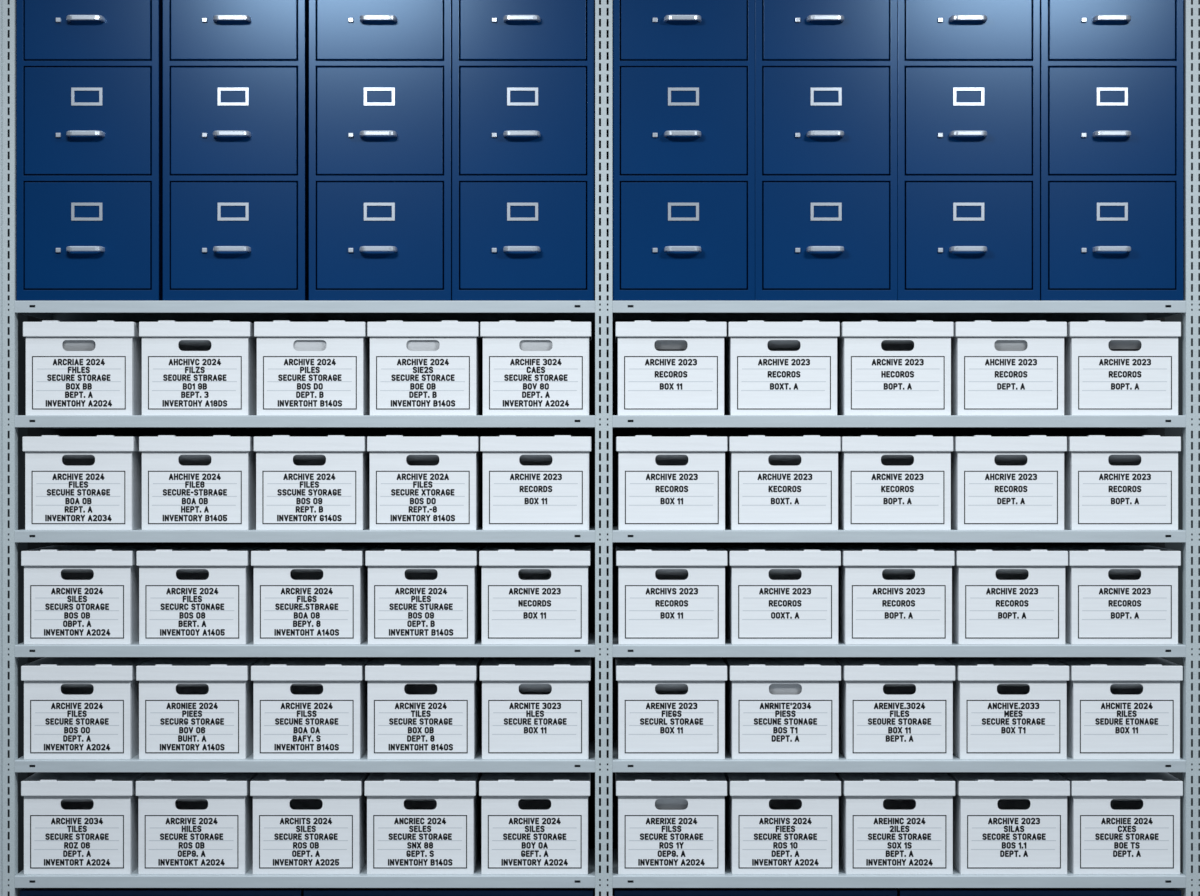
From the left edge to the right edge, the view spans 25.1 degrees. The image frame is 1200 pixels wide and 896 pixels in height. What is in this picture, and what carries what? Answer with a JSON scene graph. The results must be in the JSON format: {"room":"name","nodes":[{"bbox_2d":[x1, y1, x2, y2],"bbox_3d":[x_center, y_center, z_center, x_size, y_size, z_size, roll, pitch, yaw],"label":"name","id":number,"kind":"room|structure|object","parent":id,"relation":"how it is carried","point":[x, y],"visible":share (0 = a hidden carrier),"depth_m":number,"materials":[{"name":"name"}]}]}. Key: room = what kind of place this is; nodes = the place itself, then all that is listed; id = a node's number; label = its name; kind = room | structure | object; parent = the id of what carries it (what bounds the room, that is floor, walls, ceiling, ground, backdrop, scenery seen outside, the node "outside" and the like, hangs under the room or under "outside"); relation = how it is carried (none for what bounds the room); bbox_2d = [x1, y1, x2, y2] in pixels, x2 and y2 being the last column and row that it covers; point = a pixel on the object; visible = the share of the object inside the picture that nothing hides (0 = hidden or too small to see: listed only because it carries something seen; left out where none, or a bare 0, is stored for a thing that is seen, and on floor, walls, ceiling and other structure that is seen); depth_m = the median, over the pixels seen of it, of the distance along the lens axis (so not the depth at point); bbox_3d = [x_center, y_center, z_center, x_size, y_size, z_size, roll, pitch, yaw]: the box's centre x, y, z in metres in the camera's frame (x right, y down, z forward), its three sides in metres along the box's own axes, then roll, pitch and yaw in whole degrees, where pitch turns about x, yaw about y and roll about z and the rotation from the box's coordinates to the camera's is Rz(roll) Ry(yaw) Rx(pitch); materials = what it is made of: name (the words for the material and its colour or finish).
{"room":"archive storage room","nodes":[
{"label":"archive storage room","id":0,"kind":"room"},
{"bbox_2d":[8,0,1199,895],"bbox_3d":[0.000,-0.164,7.675,8.000,3.900,0.150,0,0,0],"label":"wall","id":1,"kind":"structure","parent":0,"point":[22,432],"depth_m":7.60,"materials":[{"name":"grey paint"}]},
{"bbox_3d":[0.000,1.836,3.375,8.000,0.100,8.750,0,0,0],"label":"floor","id":2,"kind":"structure","parent":0,"visible":0},
{"bbox_2d":[20,888,304,895],"bbox_3d":[-1.149,1.471,7.231,0.736,0.630,0.469,0,0,0],"label":"file cabinet","id":3,"kind":"object","parent":2,"relation":"on","point":[24,891],"visible":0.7,"depth_m":7.04,"materials":[{"name":"blue metal"}]},
{"bbox_2d":[304,888,593,895],"bbox_3d":[-0.396,1.471,7.231,0.757,0.630,0.469,0,0,0],"label":"file cabinet","id":4,"kind":"object","parent":2,"relation":"on","point":[307,891],"visible":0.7,"depth_m":7.04,"materials":[{"name":"blue metal"}]},
{"bbox_2d":[0,0,1199,895],"bbox_3d":[-0.010,0.194,7.265,3.163,3.185,0.530,0,0,0],"label":"shelving rack","id":5,"kind":"object","parent":2,"relation":"on","point":[603,424],"visible":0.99,"depth_m":7.00,"materials":[{"name":"grey paint"}]},
{"bbox_2d":[22,435,141,529],"bbox_3d":[-1.361,0.090,7.220,0.290,0.247,0.403,0,0,0],"label":"box","id":6,"kind":"object","parent":5,"relation":"on","point":[72,483],"visible":0.99,"depth_m":7.03,"materials":[{"name":"white cardboard"}]},
{"bbox_2d":[23,321,141,414],"bbox_3d":[-1.360,-0.209,7.220,0.290,0.247,0.403,0,0,0],"label":"box","id":7,"kind":"object","parent":5,"relation":"on","point":[73,368],"visible":0.98,"depth_m":7.03,"materials":[{"name":"white cardboard"}]},
{"bbox_2d":[21,772,147,873],"bbox_3d":[-1.365,0.989,7.220,0.290,0.247,0.403,0,0,0],"label":"box","id":8,"kind":"object","parent":5,"relation":"on","point":[75,822],"visible":0.96,"depth_m":7.03,"materials":[{"name":"white cardboard"}]},
{"bbox_2d":[21,657,154,758],"bbox_3d":[-1.365,0.688,7.220,0.290,0.247,0.403,0,0,0],"label":"box","id":9,"kind":"object","parent":5,"relation":"on","point":[75,707],"visible":0.98,"depth_m":7.03,"materials":[{"name":"white cardboard"}]},
{"bbox_2d":[16,0,162,300],"bbox_3d":[-1.334,-0.850,7.221,0.371,0.933,0.499,0,0,0],"label":"filing cabinet","id":10,"kind":"object","parent":5,"relation":"on","point":[89,73],"visible":0.96,"depth_m":7.01,"materials":[{"name":"blue metal"}]},
{"bbox_2d":[21,545,157,643],"bbox_3d":[-1.364,0.389,7.220,0.290,0.247,0.403,0,0,0],"label":"box","id":11,"kind":"object","parent":5,"relation":"on","point":[74,594],"visible":0.98,"depth_m":7.03,"materials":[{"name":"white cardboard"}]},
{"bbox_2d":[139,435,255,529],"bbox_3d":[-1.057,0.090,7.220,0.290,0.247,0.403,0,0,0],"label":"box","id":12,"kind":"object","parent":5,"relation":"on","point":[189,483],"visible":1,"depth_m":7.03,"materials":[{"name":"white cardboard"}]},
{"bbox_2d":[136,772,259,873],"bbox_3d":[-1.066,0.989,7.220,0.290,0.247,0.403,0,0,0],"label":"box","id":13,"kind":"object","parent":5,"relation":"on","point":[189,822],"visible":0.97,"depth_m":7.03,"materials":[{"name":"white cardboard"}]},
{"bbox_2d":[139,321,256,414],"bbox_3d":[-1.057,-0.209,7.220,0.290,0.247,0.403,0,0,0],"label":"box","id":14,"kind":"object","parent":5,"relation":"on","point":[189,368],"visible":0.98,"depth_m":7.03,"materials":[{"name":"white cardboard"}]},
{"bbox_2d":[136,657,264,758],"bbox_3d":[-1.065,0.688,7.220,0.290,0.247,0.403,0,0,0],"label":"box","id":15,"kind":"object","parent":5,"relation":"on","point":[190,707],"visible":0.96,"depth_m":7.03,"materials":[{"name":"white cardboard"}]},
{"bbox_2d":[136,545,266,643],"bbox_3d":[-1.063,0.389,7.220,0.290,0.247,0.403,0,0,0],"label":"box","id":16,"kind":"object","parent":5,"relation":"on","point":[189,594],"visible":0.99,"depth_m":7.03,"materials":[{"name":"white cardboard"}]},
{"bbox_2d":[163,0,308,300],"bbox_3d":[-0.954,-0.850,7.221,0.371,0.933,0.499,0,0,0],"label":"filing cabinet","id":17,"kind":"object","parent":5,"relation":"on","point":[236,72],"visible":0.98,"depth_m":7.01,"materials":[{"name":"blue metal"}]},
{"bbox_2d":[250,772,370,873],"bbox_3d":[-0.768,0.989,7.220,0.290,0.247,0.403,0,0,0],"label":"box","id":18,"kind":"object","parent":5,"relation":"on","point":[304,822],"visible":0.98,"depth_m":7.03,"materials":[{"name":"white cardboard"}]},
{"bbox_2d":[254,435,369,529],"bbox_3d":[-0.758,0.090,7.220,0.290,0.247,0.403,0,0,0],"label":"box","id":19,"kind":"object","parent":5,"relation":"on","point":[303,483],"visible":0.99,"depth_m":7.03,"materials":[{"name":"white cardboard"}]},
{"bbox_2d":[254,321,369,414],"bbox_3d":[-0.757,-0.209,7.220,0.290,0.247,0.403,0,0,0],"label":"box","id":20,"kind":"object","parent":5,"relation":"on","point":[304,368],"visible":0.99,"depth_m":7.03,"materials":[{"name":"white cardboard"}]},
{"bbox_2d":[251,657,373,758],"bbox_3d":[-0.766,0.688,7.220,0.290,0.247,0.403,0,0,0],"label":"box","id":21,"kind":"object","parent":5,"relation":"on","point":[304,707],"visible":0.98,"depth_m":7.03,"materials":[{"name":"white cardboard"}]},
{"bbox_2d":[251,545,374,643],"bbox_3d":[-0.765,0.389,7.220,0.290,0.247,0.403,0,0,0],"label":"box","id":22,"kind":"object","parent":5,"relation":"on","point":[304,594],"visible":0.98,"depth_m":7.03,"materials":[{"name":"white cardboard"}]},
{"bbox_2d":[309,0,451,300],"bbox_3d":[-0.573,-0.850,7.221,0.371,0.933,0.499,0,0,0],"label":"filing cabinet","id":23,"kind":"object","parent":5,"relation":"on","point":[380,71],"visible":0.98,"depth_m":7.01,"materials":[{"name":"blue metal"}]},
{"bbox_2d":[364,772,481,873],"bbox_3d":[-0.469,0.989,7.220,0.290,0.247,0.403,0,0,0],"label":"box","id":24,"kind":"object","parent":5,"relation":"on","point":[418,822],"visible":1,"depth_m":7.03,"materials":[{"name":"white cardboard"}]},
{"bbox_2d":[365,657,482,758],"bbox_3d":[-0.468,0.688,7.220,0.290,0.247,0.403,0,0,0],"label":"box","id":25,"kind":"object","parent":5,"relation":"on","point":[419,707],"visible":0.98,"depth_m":7.03,"materials":[{"name":"white cardboard"}]},
{"bbox_2d":[365,545,482,643],"bbox_3d":[-0.467,0.389,7.220,0.290,0.247,0.403,0,0,0],"label":"box","id":26,"kind":"object","parent":5,"relation":"on","point":[418,594],"visible":0.98,"depth_m":7.03,"materials":[{"name":"white cardboard"}]},
{"bbox_2d":[367,435,482,529],"bbox_3d":[-0.462,0.090,7.220,0.290,0.247,0.403,0,0,0],"label":"box","id":27,"kind":"object","parent":5,"relation":"on","point":[417,483],"visible":0.98,"depth_m":7.03,"materials":[{"name":"white cardboard"}]},
{"bbox_2d":[367,321,482,414],"bbox_3d":[-0.462,-0.209,7.220,0.290,0.247,0.403,0,0,0],"label":"box","id":28,"kind":"object","parent":5,"relation":"on","point":[417,368],"visible":0.98,"depth_m":7.03,"materials":[{"name":"white cardboard"}]},
{"bbox_2d":[452,0,594,300],"bbox_3d":[-0.200,-0.850,7.221,0.371,0.933,0.499,0,0,0],"label":"filing cabinet","id":29,"kind":"object","parent":5,"relation":"on","point":[523,71],"visible":0.99,"depth_m":7.01,"materials":[{"name":"blue metal"}]},
{"bbox_2d":[479,772,590,873],"bbox_3d":[-0.170,0.989,7.220,0.290,0.247,0.403,0,0,0],"label":"box","id":30,"kind":"object","parent":5,"relation":"on","point":[533,822],"visible":0.99,"depth_m":7.03,"materials":[{"name":"white cardboard"}]},
{"bbox_2d":[479,545,590,643],"bbox_3d":[-0.170,0.389,7.220,0.290,0.247,0.403,0,0,0],"label":"box","id":31,"kind":"object","parent":5,"relation":"on","point":[532,594],"visible":1,"depth_m":7.03,"materials":[{"name":"white cardboard"}]},
{"bbox_2d":[480,657,590,758],"bbox_3d":[-0.169,0.688,7.220,0.290,0.247,0.403,0,0,0],"label":"box","id":32,"kind":"object","parent":5,"relation":"on","point":[533,707],"visible":0.98,"depth_m":7.03,"materials":[{"name":"white cardboard"}]},
{"bbox_2d":[480,435,591,529],"bbox_3d":[-0.167,0.090,7.220,0.290,0.247,0.403,0,0,0],"label":"box","id":33,"kind":"object","parent":5,"relation":"on","point":[530,483],"visible":1,"depth_m":7.03,"materials":[{"name":"white cardboard"}]},
{"bbox_2d":[480,321,591,414],"bbox_3d":[-0.167,-0.209,7.220,0.290,0.247,0.403,0,0,0],"label":"box","id":34,"kind":"object","parent":5,"relation":"on","point":[530,368],"visible":0.99,"depth_m":7.03,"materials":[{"name":"white cardboard"}]},
{"bbox_2d":[615,772,726,873],"bbox_3d":[0.187,0.989,7.220,0.290,0.247,0.403,0,0,0],"label":"box","id":35,"kind":"object","parent":5,"relation":"on","point":[668,822],"visible":0.99,"depth_m":7.03,"materials":[{"name":"white cardboard"}]},
{"bbox_2d":[615,657,726,758],"bbox_3d":[0.187,0.688,7.220,0.290,0.247,0.403,0,0,0],"label":"box","id":36,"kind":"object","parent":5,"relation":"on","point":[668,707],"visible":1,"depth_m":7.03,"materials":[{"name":"white cardboard"}]},
{"bbox_2d":[615,435,726,529],"bbox_3d":[0.187,0.090,7.220,0.290,0.247,0.403,0,0,0],"label":"box","id":37,"kind":"object","parent":5,"relation":"on","point":[665,483],"visible":1,"depth_m":7.03,"materials":[{"name":"white cardboard"}]},
{"bbox_2d":[615,321,726,414],"bbox_3d":[0.186,-0.209,7.220,0.290,0.247,0.403,0,0,0],"label":"box","id":38,"kind":"object","parent":5,"relation":"on","point":[664,368],"visible":0.98,"depth_m":7.03,"materials":[{"name":"white cardboard"}]},
{"bbox_2d":[616,545,726,643],"bbox_3d":[0.188,0.389,7.220,0.290,0.247,0.403,0,0,0],"label":"box","id":39,"kind":"object","parent":5,"relation":"on","point":[668,594],"visible":1,"depth_m":7.03,"materials":[{"name":"white cardboard"}]},
{"bbox_2d":[612,0,754,300],"bbox_3d":[0.218,-0.850,7.221,0.371,0.933,0.499,0,0,0],"label":"filing cabinet","id":40,"kind":"object","parent":5,"relation":"on","point":[683,71],"visible":1,"depth_m":7.01,"materials":[{"name":"blue metal"}]},
{"bbox_2d":[723,657,840,758],"bbox_3d":[0.484,0.688,7.220,0.290,0.247,0.403,0,0,0],"label":"box","id":41,"kind":"object","parent":5,"relation":"on","point":[776,707],"visible":0.98,"depth_m":7.03,"materials":[{"name":"white cardboard"}]},
{"bbox_2d":[723,772,840,873],"bbox_3d":[0.484,0.989,7.220,0.290,0.247,0.403,0,0,0],"label":"box","id":42,"kind":"object","parent":5,"relation":"on","point":[776,822],"visible":0.98,"depth_m":7.03,"materials":[{"name":"white cardboard"}]},
{"bbox_2d":[723,545,840,643],"bbox_3d":[0.483,0.389,7.220,0.290,0.247,0.403,0,0,0],"label":"box","id":43,"kind":"object","parent":5,"relation":"on","point":[775,594],"visible":0.98,"depth_m":7.03,"materials":[{"name":"white cardboard"}]},
{"bbox_2d":[724,321,839,414],"bbox_3d":[0.480,-0.209,7.220,0.290,0.247,0.403,0,0,0],"label":"box","id":44,"kind":"object","parent":5,"relation":"on","point":[771,368],"visible":0.94,"depth_m":7.03,"materials":[{"name":"white cardboard"}]},
{"bbox_2d":[725,435,840,529],"bbox_3d":[0.483,0.090,7.220,0.290,0.247,0.403,0,0,0],"label":"box","id":45,"kind":"object","parent":5,"relation":"on","point":[772,483],"visible":0.98,"depth_m":7.03,"materials":[{"name":"white cardboard"}]},
{"bbox_2d":[755,0,897,300],"bbox_3d":[0.590,-0.850,7.221,0.371,0.933,0.499,0,0,0],"label":"filing cabinet","id":46,"kind":"object","parent":5,"relation":"on","point":[826,71],"visible":1,"depth_m":7.01,"materials":[{"name":"blue metal"}]},
{"bbox_2d":[830,545,954,643],"bbox_3d":[0.780,0.389,7.220,0.290,0.247,0.403,0,0,0],"label":"box","id":47,"kind":"object","parent":5,"relation":"on","point":[888,594],"visible":1,"depth_m":7.03,"materials":[{"name":"white cardboard"}]},
{"bbox_2d":[831,657,954,758],"bbox_3d":[0.781,0.688,7.220,0.290,0.247,0.403,0,0,0],"label":"box","id":48,"kind":"object","parent":5,"relation":"on","point":[890,707],"visible":0.99,"depth_m":7.03,"materials":[{"name":"white cardboard"}]},
{"bbox_2d":[834,772,954,873],"bbox_3d":[0.781,0.989,7.220,0.290,0.247,0.403,0,0,0],"label":"box","id":49,"kind":"object","parent":5,"relation":"on","point":[890,822],"visible":0.97,"depth_m":7.03,"materials":[{"name":"white cardboard"}]},
{"bbox_2d":[837,321,953,414],"bbox_3d":[0.777,-0.209,7.220,0.290,0.247,0.403,0,0,0],"label":"box","id":50,"kind":"object","parent":5,"relation":"on","point":[884,368],"visible":0.99,"depth_m":7.03,"materials":[{"name":"white cardboard"}]},
{"bbox_2d":[838,435,952,529],"bbox_3d":[0.776,0.090,7.220,0.290,0.247,0.403,0,0,0],"label":"box","id":51,"kind":"object","parent":5,"relation":"on","point":[885,483],"visible":0.98,"depth_m":7.03,"materials":[{"name":"white cardboard"}]},
{"bbox_2d":[898,0,1039,300],"bbox_3d":[0.961,-0.850,7.221,0.371,0.933,0.499,0,0,0],"label":"filing cabinet","id":52,"kind":"object","parent":5,"relation":"on","point":[969,70],"visible":0.98,"depth_m":7.01,"materials":[{"name":"blue metal"}]},
{"bbox_2d":[938,545,1067,643],"bbox_3d":[1.076,0.389,7.220,0.290,0.247,0.403,0,0,0],"label":"box","id":53,"kind":"object","parent":5,"relation":"on","point":[1002,594],"visible":0.94,"depth_m":7.03,"materials":[{"name":"white cardboard"}]},
{"bbox_2d":[941,657,1068,758],"bbox_3d":[1.079,0.688,7.220,0.290,0.247,0.403,0,0,0],"label":"box","id":54,"kind":"object","parent":5,"relation":"on","point":[1004,707],"visible":0.95,"depth_m":7.03,"materials":[{"name":"white cardboard"}]},
{"bbox_2d":[946,772,1069,873],"bbox_3d":[1.080,0.989,7.220,0.290,0.247,0.403,0,0,0],"label":"box","id":55,"kind":"object","parent":5,"relation":"on","point":[1004,822],"visible":0.99,"depth_m":7.03,"materials":[{"name":"white cardboard"}]},
{"bbox_2d":[951,435,1066,529],"bbox_3d":[1.073,0.090,7.220,0.290,0.247,0.403,0,0,0],"label":"box","id":56,"kind":"object","parent":5,"relation":"on","point":[998,483],"visible":0.98,"depth_m":7.03,"materials":[{"name":"white cardboard"}]},
{"bbox_2d":[951,321,1066,414],"bbox_3d":[1.073,-0.209,7.220,0.290,0.247,0.403,0,0,0],"label":"box","id":57,"kind":"object","parent":5,"relation":"on","point":[998,368],"visible":0.98,"depth_m":7.03,"materials":[{"name":"white cardboard"}]},
{"bbox_2d":[1040,0,1182,300],"bbox_3d":[1.334,-0.850,7.221,0.371,0.933,0.499,0,0,0],"label":"filing cabinet","id":58,"kind":"object","parent":5,"relation":"on","point":[1111,71],"visible":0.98,"depth_m":7.01,"materials":[{"name":"blue metal"}]},
{"bbox_2d":[1045,545,1180,643],"bbox_3d":[1.370,0.389,7.220,0.290,0.247,0.403,0,0,0],"label":"box","id":59,"kind":"object","parent":5,"relation":"on","point":[1115,594],"visible":0.98,"depth_m":7.03,"materials":[{"name":"white cardboard"}]},
{"bbox_2d":[1051,657,1182,758],"bbox_3d":[1.375,0.688,7.220,0.290,0.247,0.403,0,0,0],"label":"box","id":60,"kind":"object","parent":5,"relation":"on","point":[1118,707],"visible":0.99,"depth_m":7.03,"materials":[{"name":"white cardboard"}]},
{"bbox_2d":[1057,772,1182,873],"bbox_3d":[1.375,0.989,7.220,0.290,0.247,0.403,0,0,0],"label":"box","id":61,"kind":"object","parent":5,"relation":"on","point":[1118,822],"visible":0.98,"depth_m":7.03,"materials":[{"name":"white cardboard"}]},
{"bbox_2d":[1064,435,1180,529],"bbox_3d":[1.370,0.090,7.220,0.290,0.247,0.403,0,0,0],"label":"box","id":62,"kind":"object","parent":5,"relation":"on","point":[1111,483],"visible":0.97,"depth_m":7.03,"materials":[{"name":"white cardboard"}]},
{"bbox_2d":[1064,321,1180,414],"bbox_3d":[1.370,-0.209,7.220,0.290,0.247,0.403,0,0,0],"label":"box","id":63,"kind":"object","parent":5,"relation":"on","point":[1111,368],"visible":0.96,"depth_m":7.03,"materials":[{"name":"white cardboard"}]},
{"bbox_2d":[613,888,896,895],"bbox_3d":[0.407,1.471,7.231,0.739,0.630,0.469,0,0,0],"label":"file cabinet","id":64,"kind":"object","parent":2,"relation":"on","point":[616,891],"visible":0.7,"depth_m":7.04,"materials":[{"name":"blue metal"}]},
{"bbox_2d":[896,888,1180,895],"bbox_3d":[1.151,1.471,7.231,0.736,0.630,0.469,0,0,0],"label":"file cabinet","id":65,"kind":"object","parent":2,"relation":"on","point":[900,891],"visible":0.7,"depth_m":7.04,"materials":[{"name":"blue metal"}]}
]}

